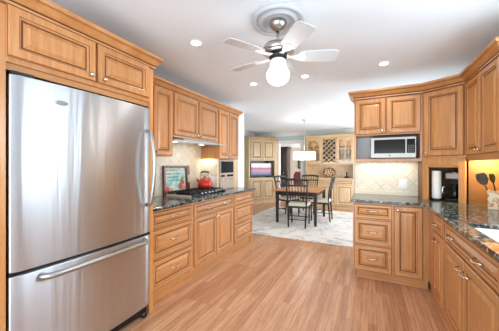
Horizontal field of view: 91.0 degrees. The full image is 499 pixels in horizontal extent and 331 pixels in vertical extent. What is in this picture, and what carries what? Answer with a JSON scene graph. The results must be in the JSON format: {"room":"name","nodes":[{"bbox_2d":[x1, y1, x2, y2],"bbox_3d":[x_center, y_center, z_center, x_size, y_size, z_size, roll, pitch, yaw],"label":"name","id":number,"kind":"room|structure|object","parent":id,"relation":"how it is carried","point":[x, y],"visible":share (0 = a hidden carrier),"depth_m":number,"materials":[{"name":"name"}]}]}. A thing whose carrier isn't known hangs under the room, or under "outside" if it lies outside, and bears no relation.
{"room":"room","nodes":[
{"label":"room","id":0,"kind":"room"},
{"bbox_2d":[188,190,224,196],"bbox_3d":[-0.718,0.387,3.443,0.400,0.018,0.800,0,0,26],"label":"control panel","id":1,"kind":"object","parent":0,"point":[202,192],"depth_m":3.27,"materials":[{"name":"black metal"}]},
{"bbox_2d":[238,113,243,186],"bbox_3d":[-1.730,0.090,2.134,0.120,2.440,7.120,0,0,26],"label":"wall","id":2,"kind":"structure","parent":0,"point":[241,117],"depth_m":5.20,"materials":[{"name":"white paint"}]},
{"bbox_2d":[153,85,172,156],"bbox_3d":[-1.176,-0.490,2.696,0.382,0.780,0.615,0,0,26],"label":"upper cabinet","id":3,"kind":"object","parent":2,"relation":"attached to","point":[162,98],"visible":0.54,"depth_m":2.76,"materials":[{"name":"brown wood"}]},
{"bbox_2d":[154,143,200,196],"bbox_3d":[-0.982,0.003,3.516,0.012,0.786,2.260,0,0,26],"label":"backsplash","id":4,"kind":"structure","parent":2,"relation":"attached to","point":[183,154],"depth_m":3.53,"materials":[{"name":"beige tile"}]},
{"bbox_2d":[173,93,217,141],"bbox_3d":[-0.828,-0.615,3.410,0.382,0.530,0.975,0,0,26],"label":"upper cabinet","id":5,"kind":"object","parent":2,"relation":"attached to","point":[193,119],"visible":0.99,"depth_m":3.25,"materials":[{"name":"brown wood"}]},
{"bbox_2d":[173,136,226,145],"bbox_3d":[-0.770,-0.320,3.382,0.490,0.060,0.955,0,0,26],"label":"range hood","id":6,"kind":"object","parent":2,"relation":"attached to","point":[176,139],"visible":0.8,"depth_m":3.27,"materials":[{"name":"silver metal"}]},
{"bbox_2d":[201,110,237,187],"bbox_3d":[-0.474,-0.242,4.135,0.382,1.276,0.662,0,0,26],"label":"upper cabinet","id":7,"kind":"object","parent":2,"relation":"attached to","point":[227,122],"visible":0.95,"depth_m":3.91,"materials":[{"name":"brown wood"}]},
{"bbox_2d":[50,0,498,133],"bbox_3d":[0.781,-1.180,4.681,5.700,0.100,14.100,0,0,26],"label":"ceiling","id":8,"kind":"structure","parent":0,"point":[423,41],"depth_m":2.32,"materials":[{"name":"white paint"}]},
{"bbox_2d":[189,40,202,46],"bbox_3d":[-0.496,-1.127,2.269,0.128,0.007,0.128,0,0,26],"label":"recessed light","id":9,"kind":"object","parent":8,"relation":"in","point":[197,43],"visible":1,"depth_m":2.27,"materials":[{"name":"white paint"}]},
{"bbox_2d":[223,3,339,85],"bbox_3d":[0.222,-0.875,1.931,0.897,0.509,0.882,0,0,26],"label":"ceiling fan","id":10,"kind":"object","parent":8,"relation":"hanging from","point":[274,19],"visible":1,"depth_m":1.84,"materials":[{"name":"white paint"}]},
{"bbox_2d":[293,119,315,159],"bbox_3d":[1.358,-0.630,6.069,0.540,1.000,0.540,0,0,26],"label":"pendant light","id":11,"kind":"object","parent":8,"relation":"hanging from","point":[306,155],"visible":1,"depth_m":5.86,"materials":[{"name":"silver metal"}]},
{"bbox_2d":[378,61,390,65],"bbox_3d":[1.497,-1.127,2.728,0.128,0.007,0.128,0,0,26],"label":"recessed light","id":12,"kind":"object","parent":8,"relation":"in","point":[384,63],"visible":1,"depth_m":2.72,"materials":[{"name":"white"}]},
{"bbox_2d":[119,196,448,330],"bbox_3d":[0.781,1.350,4.681,5.700,0.080,14.100,0,0,26],"label":"floor","id":13,"kind":"structure","parent":0,"point":[270,283],"depth_m":2.40,"materials":[{"name":"brown wood"}]},
{"bbox_2d":[0,2,152,330],"bbox_3d":[-1.385,0.215,1.852,0.737,2.190,1.075,0,0,26],"label":"tall cabinet","id":14,"kind":"object","parent":13,"relation":"on","point":[31,44],"visible":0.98,"depth_m":1.52,"materials":[{"name":"brown wood"}]},
{"bbox_2d":[0,0,242,116],"bbox_3d":[-0.889,-0.904,2.857,0.755,0.109,3.456,0,0,26],"label":"crown molding","id":15,"kind":"structure","parent":14,"relation":"attached to","point":[47,10],"depth_m":1.76,"materials":[{"name":"brown wood"}]},
{"bbox_2d":[6,70,155,330],"bbox_3d":[-1.332,0.399,1.848,0.805,1.822,0.930,0,0,26],"label":"refrigerator","id":16,"kind":"object","parent":13,"relation":"on","point":[77,161],"visible":1,"depth_m":1.56,"materials":[{"name":"grey metal"}]},
{"bbox_2d":[153,203,191,303],"bbox_3d":[-1.038,0.868,2.631,0.671,0.884,0.630,0,0,26],"label":"base cabinet","id":17,"kind":"object","parent":13,"relation":"on","point":[172,227],"visible":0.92,"depth_m":2.48,"materials":[{"name":"brown wood"}]},
{"bbox_2d":[192,195,232,278],"bbox_3d":[-0.696,0.868,3.332,0.671,0.884,0.930,0,0,26],"label":"base cabinet","id":18,"kind":"object","parent":13,"relation":"on","point":[212,219],"visible":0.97,"depth_m":3.10,"materials":[{"name":"brown wood"}]},
{"bbox_2d":[153,187,255,211],"bbox_3d":[-0.687,0.411,3.375,0.665,0.030,2.275,0,0,26],"label":"countertop","id":19,"kind":"structure","parent":18,"relation":"on","point":[162,202],"depth_m":2.90,"materials":[{"name":"stone"}]},
{"bbox_2d":[162,166,189,194],"bbox_3d":[-0.999,0.202,3.391,0.057,0.386,0.500,0,0,26],"label":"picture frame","id":20,"kind":"object","parent":19,"relation":"on","point":[174,177],"visible":0.92,"depth_m":3.38,"materials":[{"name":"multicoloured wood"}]},
{"bbox_2d":[166,183,172,191],"bbox_3d":[-1.071,0.302,3.267,0.002,0.125,0.146,-2,-1,26],"label":"print","id":21,"kind":"object","parent":20,"relation":"attached to","point":[169,186],"depth_m":3.27,"materials":[{"name":"red paper"}]},
{"bbox_2d":[166,168,185,192],"bbox_3d":[-1.023,0.202,3.383,0.006,0.325,0.405,-2,-1,26],"label":"picture","id":22,"kind":"object","parent":20,"relation":"attached to","point":[175,177],"depth_m":3.38},
{"bbox_2d":[178,176,184,188],"bbox_3d":[-0.966,0.258,3.487,0.002,0.192,0.138,-2,-1,26],"label":"print","id":23,"kind":"object","parent":20,"relation":"attached to","point":[181,179],"depth_m":3.48,"materials":[{"name":"multicoloured paper"}]},
{"bbox_2d":[166,187,224,196],"bbox_3d":[-0.720,0.369,3.441,0.400,0.052,0.806,0,0,26],"label":"cooktop","id":24,"kind":"object","parent":19,"relation":"in","point":[192,192],"visible":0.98,"depth_m":3.24,"materials":[{"name":"black metal"}]},
{"bbox_2d":[196,171,211,187],"bbox_3d":[-0.677,0.216,3.698,0.215,0.251,0.239,0,0,-30],"label":"kettle","id":25,"kind":"object","parent":24,"relation":"on","point":[204,182],"visible":1,"depth_m":3.62,"materials":[{"name":"red metal"}]},
{"bbox_2d":[219,160,233,189],"bbox_3d":[-0.496,0.157,4.080,0.351,0.471,0.450,0,0,26],"label":"oven","id":26,"kind":"object","parent":19,"relation":"on","point":[226,167],"visible":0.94,"depth_m":3.98,"materials":[{"name":"metal"}]},
{"bbox_2d":[232,190,251,252],"bbox_3d":[-0.346,0.868,4.049,0.671,0.884,0.665,0,0,26],"label":"base cabinet","id":27,"kind":"object","parent":13,"relation":"on","point":[242,202],"visible":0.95,"depth_m":3.86,"materials":[{"name":"brown wood"}]},
{"bbox_2d":[244,136,278,203],"bbox_3d":[0.341,0.180,8.655,1.355,2.260,0.674,0,0,-23],"label":"armoire","id":28,"kind":"object","parent":13,"relation":"on","point":[256,149],"visible":0.91,"depth_m":8.36,"materials":[{"name":"beige wood"}]},
{"bbox_2d":[250,163,271,177],"bbox_3d":[0.405,0.179,8.501,0.807,0.500,0.140,0,0,-23],"label":"television","id":29,"kind":"object","parent":28,"relation":"on","point":[256,169],"visible":0.97,"depth_m":8.46,"materials":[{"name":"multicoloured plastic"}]},
{"bbox_2d":[281,147,291,195],"bbox_3d":[1.333,0.285,10.169,0.720,2.050,0.452,0,0,26],"label":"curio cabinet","id":30,"kind":"object","parent":13,"relation":"on","point":[285,151],"visible":0.32,"depth_m":9.93,"materials":[{"name":"brown wood"}]},
{"bbox_2d":[293,172,300,184],"bbox_3d":[1.979,0.790,9.770,0.540,1.040,0.577,0,0,21],"label":"chair","id":31,"kind":"object","parent":13,"relation":"on","point":[296,174],"visible":0.14,"depth_m":9.99,"materials":[{"name":"red fabric"}]},
{"bbox_2d":[252,206,352,246],"bbox_3d":[1.509,1.304,5.672,3.100,0.012,3.080,0,0,26],"label":"rug","id":32,"kind":"object","parent":13,"relation":"on","point":[339,231],"visible":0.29,"depth_m":5.17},
{"bbox_2d":[274,175,299,217],"bbox_3d":[0.948,0.786,6.289,0.470,1.026,0.523,0,0,-42],"label":"dining chair","id":33,"kind":"object","parent":32,"relation":"on","point":[281,198],"visible":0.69,"depth_m":6.29,"materials":[{"name":"black paint"}]},
{"bbox_2d":[279,195,299,199],"bbox_3d":[0.984,0.836,6.249,0.449,0.055,0.410,0,0,-42],"label":"seat cushion","id":34,"kind":"object","parent":33,"relation":"on","point":[280,197],"depth_m":6.13,"materials":[{"name":"beige fabric"}]},
{"bbox_2d":[285,178,310,228],"bbox_3d":[1.043,0.786,5.234,0.470,1.026,0.523,0,0,22],"label":"dining chair","id":35,"kind":"object","parent":32,"relation":"on","point":[292,204],"visible":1,"depth_m":5.09,"materials":[{"name":"black wood"}]},
{"bbox_2d":[289,201,310,206],"bbox_3d":[1.063,0.836,5.284,0.449,0.055,0.410,0,0,22],"label":"seat cushion","id":36,"kind":"object","parent":35,"relation":"on","point":[292,203],"depth_m":5.14,"materials":[{"name":"beige fabric"}]},
{"bbox_2d":[273,186,327,226],"bbox_3d":[1.253,0.928,5.864,1.000,0.740,1.280,0,0,26],"label":"dining table","id":37,"kind":"object","parent":32,"relation":"on","point":[313,191],"visible":0.84,"depth_m":5.53,"materials":[{"name":"brown wood"}]},
{"bbox_2d":[299,175,318,213],"bbox_3d":[1.619,0.786,6.741,0.470,1.026,0.523,0,0,26],"label":"dining chair","id":38,"kind":"object","parent":32,"relation":"on","point":[317,176],"visible":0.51,"depth_m":6.84,"materials":[{"name":"black paint"}]},
{"bbox_2d":[310,177,334,221],"bbox_3d":[1.744,0.786,5.792,0.523,1.026,0.470,0,0,26],"label":"dining chair","id":39,"kind":"object","parent":32,"relation":"on","point":[326,201],"visible":0.88,"depth_m":5.66,"materials":[{"name":"black paint"}]},
{"bbox_2d":[310,198,330,202],"bbox_3d":[1.696,0.836,5.815,0.410,0.055,0.449,0,0,26],"label":"seat cushion","id":40,"kind":"object","parent":39,"relation":"on","point":[319,200],"depth_m":5.68,"materials":[{"name":"beige fabric"}]},
{"bbox_2d":[304,133,354,209],"bbox_3d":[2.502,0.182,7.696,1.560,2.255,0.632,0,0,26],"label":"hutch","id":41,"kind":"object","parent":13,"relation":"on","point":[328,154],"visible":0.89,"depth_m":7.68,"materials":[{"name":"beige wood"}]},
{"bbox_2d":[323,168,335,176],"bbox_3d":[2.550,0.230,7.852,0.396,0.297,0.098,0,0,28],"label":"basket tray","id":42,"kind":"object","parent":41,"relation":"on","point":[329,172],"visible":1,"depth_m":7.84,"materials":[{"name":"brown wicker"}]},
{"bbox_2d":[305,177,354,179],"bbox_3d":[2.507,0.412,7.706,1.480,0.035,0.610,0,0,26],"label":"countertop","id":43,"kind":"structure","parent":41,"relation":"on","point":[342,178],"depth_m":7.53,"materials":[{"name":"brown wood"}]},
{"bbox_2d":[353,202,392,282],"bbox_3d":[1.509,0.868,3.021,0.405,0.884,0.671,0,0,26],"label":"base cabinet","id":44,"kind":"object","parent":13,"relation":"on","point":[372,222],"visible":0.99,"depth_m":2.76,"materials":[{"name":"brown wood"}]},
{"bbox_2d":[393,204,428,288],"bbox_3d":[1.839,0.868,2.864,0.325,0.884,0.664,0,0,26],"label":"base cabinet","id":45,"kind":"object","parent":13,"relation":"on","point":[410,223],"visible":0.86,"depth_m":2.60,"materials":[{"name":"brown wood"}]},
{"bbox_2d":[429,210,446,324],"bbox_3d":[1.987,0.868,2.143,0.691,0.884,0.605,0,0,26],"label":"base cabinet","id":46,"kind":"object","parent":13,"relation":"on","point":[436,240],"visible":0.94,"depth_m":2.18,"materials":[{"name":"brown wood"}]},
{"bbox_2d":[443,221,498,330],"bbox_3d":[1.635,0.868,1.422,0.691,0.884,1.000,0,0,26],"label":"base cabinet","id":47,"kind":"object","parent":13,"relation":"on","point":[470,274],"visible":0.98,"depth_m":1.50,"materials":[{"name":"brown wood"}]},
{"bbox_2d":[351,193,498,260],"bbox_3d":[1.399,0.411,1.716,1.390,0.030,3.130,0,0,26],"label":"countertop","id":48,"kind":"structure","parent":47,"relation":"on","point":[464,218],"depth_m":2.00,"materials":[{"name":"stone"}]},
{"bbox_2d":[431,169,441,200],"bbox_3d":[2.109,0.221,2.764,0.104,0.350,0.104,0,0,26],"label":"paper towel holder","id":49,"kind":"object","parent":48,"relation":"on","point":[436,175],"visible":1,"depth_m":2.73,"materials":[{"name":"white paper"}]},
{"bbox_2d":[442,171,457,201],"bbox_3d":[2.247,0.231,2.693,0.180,0.330,0.176,0,0,-32],"label":"coffee maker","id":50,"kind":"object","parent":48,"relation":"on","point":[452,195],"visible":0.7,"depth_m":2.65,"materials":[{"name":"black plastic"}]},
{"bbox_2d":[418,158,498,204],"bbox_3d":[2.298,0.161,2.719,0.648,0.470,0.531,0,0,26],"label":"appliance garage","id":51,"kind":"object","parent":48,"relation":"on","point":[469,188],"visible":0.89,"depth_m":2.50,"materials":[{"name":"brown wood"}]},
{"bbox_2d":[475,228,498,241],"bbox_3d":[1.504,0.518,1.213,0.460,0.184,0.840,0,0,26],"label":"sink","id":52,"kind":"object","parent":48,"relation":"in","point":[492,233],"visible":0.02,"depth_m":1.62,"materials":[{"name":"white ceramic"}]},
{"bbox_2d":[487,190,498,209],"bbox_3d":[2.210,0.313,2.182,0.136,0.165,0.136,0,0,-44],"label":"utensil crock","id":53,"kind":"object","parent":48,"relation":"on","point":[492,196],"visible":1,"depth_m":2.16,"materials":[{"name":"beige ceramic"}]},
{"bbox_2d":[476,172,488,190],"bbox_3d":[2.153,0.220,2.247,0.131,0.304,0.059,0,0,26],"label":"turner","id":54,"kind":"object","parent":53,"relation":"in","point":[482,178],"visible":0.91,"depth_m":2.25,"materials":[{"name":"grey plastic"}]},
{"bbox_2d":[489,174,495,190],"bbox_3d":[2.219,0.225,2.224,0.071,0.292,0.041,0,0,41],"label":"spoon","id":55,"kind":"object","parent":53,"relation":"in","point":[492,178],"visible":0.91,"depth_m":2.23,"materials":[{"name":"black plastic"}]},
{"bbox_2d":[290,148,300,184],"bbox_3d":[3.137,0.090,11.109,4.300,2.440,0.120,0,0,26],"label":"wall","id":56,"kind":"structure","parent":0,"point":[293,163],"depth_m":11.56,"materials":[{"name":"beige paint"}]},
{"bbox_2d":[281,143,300,147],"bbox_3d":[3.054,-0.960,10.916,4.080,0.340,0.300,0,0,26],"label":"trim","id":57,"kind":"structure","parent":56,"relation":"attached to","point":[298,145],"depth_m":11.28,"materials":[{"name":"white paint"}]},
{"bbox_2d":[268,133,350,176],"bbox_3d":[2.442,0.090,8.166,5.170,2.440,0.120,0,0,26],"label":"wall","id":58,"kind":"structure","parent":0,"point":[286,138],"depth_m":8.52,"materials":[{"name":"grey paint"}]},
{"bbox_2d":[277,140,303,201],"bbox_3d":[1.438,0.225,8.645,0.975,2.170,0.140,0,0,26],"label":"trim","id":59,"kind":"structure","parent":58,"relation":"attached to","point":[289,141],"depth_m":8.71,"materials":[{"name":"white paint"}]},
{"bbox_2d":[244,129,353,136],"bbox_3d":[1.674,-1.070,6.455,5.050,0.120,3.630,0,0,26],"label":"trim","id":60,"kind":"structure","parent":58,"relation":"attached to","point":[339,131],"depth_m":8.35,"materials":[{"name":"white paint"}]},
{"bbox_2d":[357,136,413,158],"bbox_3d":[2.120,0.235,3.172,1.370,2.150,0.120,0,0,26],"label":"wall","id":61,"kind":"structure","parent":0,"point":[363,144],"depth_m":3.37,"materials":[{"name":"white paint"}]},
{"bbox_2d":[355,162,417,191],"bbox_3d":[1.802,0.177,3.253,0.726,0.438,0.012,0,0,26],"label":"backsplash","id":62,"kind":"structure","parent":61,"relation":"attached to","point":[376,176],"depth_m":3.25,"materials":[{"name":"beige tile"}]},
{"bbox_2d":[399,179,406,187],"bbox_3d":[1.976,0.242,3.155,0.088,0.115,0.010,0,0,26],"label":"switch plate","id":63,"kind":"object","parent":62,"relation":"attached to","point":[402,182],"visible":1,"depth_m":3.15,"materials":[{"name":"white plastic"}]},
{"bbox_2d":[355,190,417,195],"bbox_3d":[1.797,0.370,3.244,0.726,0.052,0.008,0,0,26],"label":"trim","id":64,"kind":"structure","parent":61,"relation":"attached to","point":[356,191],"depth_m":3.23,"materials":[{"name":"beige tile"}]},
{"bbox_2d":[354,94,422,161],"bbox_3d":[1.724,-0.441,3.096,0.725,0.798,0.362,0,0,26],"label":"upper cabinet","id":65,"kind":"object","parent":61,"relation":"attached to","point":[397,116],"visible":1,"depth_m":2.95,"materials":[{"name":"brown wood"}]},
{"bbox_2d":[354,158,422,161],"bbox_3d":[1.735,-0.060,3.118,0.725,0.036,0.315,0,0,26],"label":"shelf","id":66,"kind":"object","parent":65,"relation":"attached to","point":[355,159],"depth_m":2.95,"materials":[{"name":"brown wood"}]},
{"bbox_2d":[371,136,415,158],"bbox_3d":[1.775,-0.204,3.059,0.465,0.250,0.314,0,0,26],"label":"microwave","id":67,"kind":"object","parent":65,"relation":"on","point":[393,147],"visible":0.97,"depth_m":2.92,"materials":[{"name":"silver plastic"}]},
{"bbox_2d":[348,37,498,102],"bbox_3d":[1.826,-0.874,2.550,0.654,0.104,1.967,0,0,-22],"label":"crown molding","id":68,"kind":"structure","parent":65,"relation":"attached to","point":[490,52],"depth_m":2.64,"materials":[{"name":"brown wood"}]},
{"bbox_2d":[423,84,466,158],"bbox_3d":[2.302,-0.458,2.721,0.642,0.765,0.524,0,0,26],"label":"upper cabinet","id":69,"kind":"object","parent":61,"relation":"attached to","point":[443,109],"visible":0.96,"depth_m":2.62,"materials":[{"name":"brown wood"}]},
{"bbox_3d":[2.463,0.090,2.175,0.120,2.440,10.870,0,0,26],"label":"wall","id":70,"kind":"structure","parent":0,"visible":0},
{"bbox_2d":[465,56,498,160],"bbox_3d":[2.150,-0.441,2.089,0.357,0.798,0.760,0,0,26],"label":"upper cabinet","id":71,"kind":"object","parent":70,"relation":"attached to","point":[482,91],"depth_m":2.09,"materials":[{"name":"brown wood"}]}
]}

